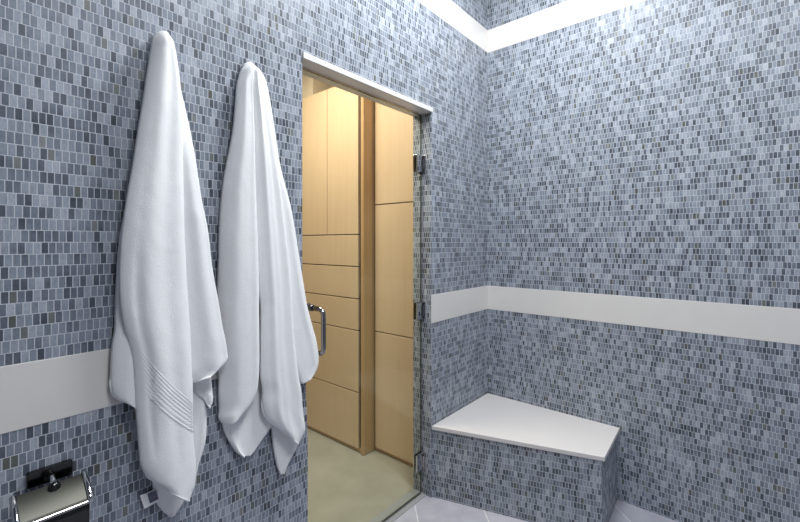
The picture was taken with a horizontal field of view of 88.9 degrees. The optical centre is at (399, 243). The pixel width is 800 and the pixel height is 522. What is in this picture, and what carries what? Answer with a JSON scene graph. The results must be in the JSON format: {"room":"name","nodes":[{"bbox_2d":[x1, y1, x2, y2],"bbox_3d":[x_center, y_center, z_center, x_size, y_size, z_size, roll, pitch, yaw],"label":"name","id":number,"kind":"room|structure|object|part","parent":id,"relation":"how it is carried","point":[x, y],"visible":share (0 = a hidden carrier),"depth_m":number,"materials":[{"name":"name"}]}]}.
{"room":"bathroom","nodes":[
{"label":"bathroom","id":0,"kind":"room"},
{"bbox_2d":[0,0,487,521],"bbox_3d":[-0.816,-0.277,1.164,0.125,3.350,4.200,0,0,40],"label":"wall","id":1,"kind":"structure","parent":0,"point":[73,72],"depth_m":1.27,"materials":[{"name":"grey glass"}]},
{"bbox_2d":[9,459,93,521],"bbox_3d":[-0.828,0.633,0.968,0.112,0.170,0.144,0,0,40],"label":"toilet paper holder","id":2,"kind":"object","parent":1,"relation":"attached to","point":[66,500],"visible":1,"depth_m":0.97,"materials":[{"name":"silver metal"}]},
{"bbox_3d":[-0.862,0.567,1.004,0.012,0.038,0.088,0,0,40],"label":"plate","id":3,"kind":"part","parent":2,"relation":"part of","materials":[{"name":"black metal"}]},
{"bbox_3d":[-0.837,0.578,0.983,0.047,0.034,0.018,0,0,40],"label":"arm","id":4,"kind":"part","parent":2,"relation":"part of","materials":[{"name":"silver metal"}]},
{"bbox_2d":[0,349,217,433],"bbox_3d":[-1.254,0.363,0.562,0.022,0.156,2.714,0,0,40],"label":"trim","id":5,"kind":"structure","parent":1,"relation":"attached to","point":[33,393],"depth_m":1.01,"materials":[{"name":"white stone"}]},
{"bbox_2d":[109,31,227,516],"bbox_3d":[-0.657,0.097,1.190,0.084,1.430,0.307,0,0,38],"label":"bath towel","id":6,"kind":"object","parent":1,"relation":"hanging from","point":[168,343],"visible":1,"depth_m":1.14,"materials":[{"name":"white fabric"}]},
{"bbox_2d":[216,62,318,474],"bbox_3d":[-0.443,0.115,1.452,0.070,1.472,0.405,0,0,40],"label":"bath towel","id":7,"kind":"object","parent":1,"relation":"hanging from","point":[272,349],"visible":0.98,"depth_m":1.39,"materials":[{"name":"white fabric"}]},
{"bbox_2d":[302,68,424,521],"bbox_3d":[-0.118,0.336,1.927,0.118,2.098,0.848,0,0,39],"label":"door","id":8,"kind":"structure","parent":1,"relation":"in","point":[418,160],"depth_m":2.25,"materials":[{"name":"clear glass"}]},
{"bbox_3d":[-0.337,0.352,1.645,0.107,0.198,0.020,0,0,40],"label":"handle","id":9,"kind":"part","parent":8,"relation":"part of","materials":[{"name":"silver metal"}]},
{"bbox_3d":[0.092,0.372,2.259,0.009,0.094,0.055,0,0,40],"label":"plate","id":10,"kind":"part","parent":8,"relation":"part of","materials":[{"name":"silver metal"}]},
{"bbox_3d":[0.092,1.207,2.260,0.009,0.094,0.055,0,0,40],"label":"plate","id":11,"kind":"part","parent":8,"relation":"part of","materials":[{"name":"silver metal"}]},
{"bbox_3d":[0.092,-0.440,2.257,0.009,0.094,0.055,0,0,40],"label":"plate","id":12,"kind":"part","parent":8,"relation":"part of","materials":[{"name":"silver metal"}]},
{"bbox_2d":[302,52,432,116],"bbox_3d":[-0.147,-0.731,1.949,0.133,0.025,0.860,0,0,40],"label":"trim","id":13,"kind":"structure","parent":1,"relation":"attached to","point":[311,63],"depth_m":1.87,"materials":[{"name":"white stone"}]},
{"bbox_2d":[369,489,425,521],"bbox_3d":[-0.163,1.410,1.966,0.093,0.034,0.848,0,0,40],"label":"trim","id":14,"kind":"structure","parent":1,"relation":"attached to","point":[413,492],"depth_m":2.15,"materials":[{"name":"grey stone"}]},
{"bbox_2d":[417,0,487,52],"bbox_3d":[-0.776,-1.347,1.127,0.022,0.151,4.198,0,0,40],"label":"trim","id":15,"kind":"structure","parent":1,"relation":"attached to","point":[448,11],"depth_m":2.46,"materials":[{"name":"white stone"}]},
{"bbox_2d":[431,286,487,322],"bbox_3d":[0.371,0.360,2.490,0.022,0.156,0.642,0,0,40],"label":"trim","id":16,"kind":"structure","parent":1,"relation":"attached to","point":[444,306],"depth_m":2.45,"materials":[{"name":"white stone"}]},
{"bbox_2d":[307,428,412,521],"bbox_3d":[-1.678,1.436,2.626,3.075,0.081,3.320,0,0,40],"label":"floor","id":17,"kind":"structure","parent":0,"point":[345,485],"depth_m":2.38,"materials":[{"name":"beige carpet"}]},
{"bbox_2d":[302,87,375,455],"bbox_3d":[-0.357,0.144,3.158,0.807,2.498,0.590,0,0,40],"label":"tall cabinet","id":18,"kind":"object","parent":17,"relation":"on","point":[338,125],"visible":0.56,"depth_m":2.82,"materials":[{"name":"brown wood"}]},
{"bbox_3d":[-0.661,-0.582,3.046,0.375,1.036,0.020,0,0,40],"label":"door","id":19,"kind":"part","parent":18,"relation":"part of","materials":[{"name":"brown wood"}]},
{"bbox_3d":[-0.538,0.047,2.943,0.696,0.208,0.020,0,0,40],"label":"drawer","id":20,"kind":"part","parent":18,"relation":"part of","materials":[{"name":"brown wood"}]},
{"bbox_3d":[-0.538,0.262,2.943,0.696,0.208,0.020,0,0,40],"label":"drawer","id":21,"kind":"part","parent":18,"relation":"part of","materials":[{"name":"brown wood"}]},
{"bbox_3d":[-0.538,0.475,2.944,0.696,0.204,0.020,0,0,40],"label":"drawer","id":22,"kind":"part","parent":18,"relation":"part of","materials":[{"name":"brown wood"}]},
{"bbox_3d":[-0.538,1.181,2.945,0.696,0.369,0.020,0,0,40],"label":"drawer","id":23,"kind":"part","parent":18,"relation":"part of","materials":[{"name":"brown wood"}]},
{"bbox_3d":[-0.538,0.787,2.944,0.696,0.405,0.020,0,0,40],"label":"drawer","id":24,"kind":"part","parent":18,"relation":"part of","materials":[{"name":"brown wood"}]},
{"bbox_3d":[-0.393,-0.582,2.820,0.315,1.036,0.020,0,0,40],"label":"door","id":25,"kind":"part","parent":18,"relation":"part of","materials":[{"name":"brown wood"}]},
{"bbox_3d":[-0.209,0.144,2.728,0.028,2.496,0.123,0,0,40],"label":"panel","id":26,"kind":"part","parent":18,"relation":"part of","materials":[{"name":"brown wood"}]},
{"bbox_2d":[375,102,412,466],"bbox_3d":[0.161,0.120,2.782,0.457,2.548,0.497,0,0,40],"label":"tall cabinet","id":27,"kind":"object","parent":17,"relation":"on","point":[393,128],"visible":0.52,"depth_m":2.63,"materials":[{"name":"brown wood"}]},
{"bbox_3d":[0.010,-0.708,2.596,0.445,0.892,0.020,0,0,40],"label":"door","id":28,"kind":"part","parent":27,"relation":"part of","materials":[{"name":"brown wood"}]},
{"bbox_3d":[0.010,0.165,2.597,0.445,0.840,0.020,0,0,40],"label":"door","id":29,"kind":"part","parent":27,"relation":"part of","materials":[{"name":"brown wood"}]},
{"bbox_3d":[0.010,0.979,2.599,0.445,0.774,0.020,0,0,40],"label":"door","id":30,"kind":"part","parent":27,"relation":"part of","materials":[{"name":"brown wood"}]},
{"bbox_2d":[394,496,677,521],"bbox_3d":[0.489,1.440,0.066,3.352,0.080,4.440,0,0,40],"label":"floor","id":31,"kind":"structure","parent":0,"point":[428,509],"depth_m":2.10,"materials":[{"name":"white tile"}]},
{"bbox_2d":[432,393,619,521],"bbox_3d":[0.690,1.198,2.223,0.815,0.397,0.641,0,0,40],"label":"shower bench","id":32,"kind":"object","parent":31,"relation":"on","point":[495,454],"visible":1,"depth_m":2.11,"materials":[{"name":"blue tile"}]},
{"bbox_3d":[0.691,1.011,2.221,0.812,0.023,0.638,0,0,40],"label":"seat","id":33,"kind":"part","parent":32,"relation":"part of","materials":[{"name":"white stone"}]},
{"bbox_2d":[487,0,799,521],"bbox_3d":[1.800,-0.278,1.784,3.325,3.350,0.120,0,0,40],"label":"wall","id":34,"kind":"structure","parent":0,"point":[648,148],"depth_m":2.09,"materials":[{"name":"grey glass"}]},
{"bbox_2d":[488,0,645,52],"bbox_3d":[1.815,-1.348,1.703,3.200,0.151,0.022,0,0,40],"label":"trim","id":35,"kind":"structure","parent":34,"relation":"attached to","point":[570,12],"depth_m":2.46,"materials":[{"name":"white stone"}]},
{"bbox_2d":[488,286,799,344],"bbox_3d":[1.815,0.361,1.706,3.200,0.156,0.022,0,0,40],"label":"trim","id":36,"kind":"structure","parent":34,"relation":"attached to","point":[762,323],"depth_m":2.09,"materials":[{"name":"white stone"}]},
{"bbox_3d":[-1.749,-1.454,2.615,3.175,0.100,3.420,0,0,40],"label":"ceiling","id":37,"kind":"structure","parent":0,"visible":0},
{"bbox_2d":[302,74,333,97],"bbox_3d":[-1.246,-1.256,3.920,2.042,0.295,0.574,0,0,40],"label":"wall","id":38,"kind":"structure","parent":37,"relation":"attached to","point":[310,86],"depth_m":3.09,"materials":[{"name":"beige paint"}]}
]}

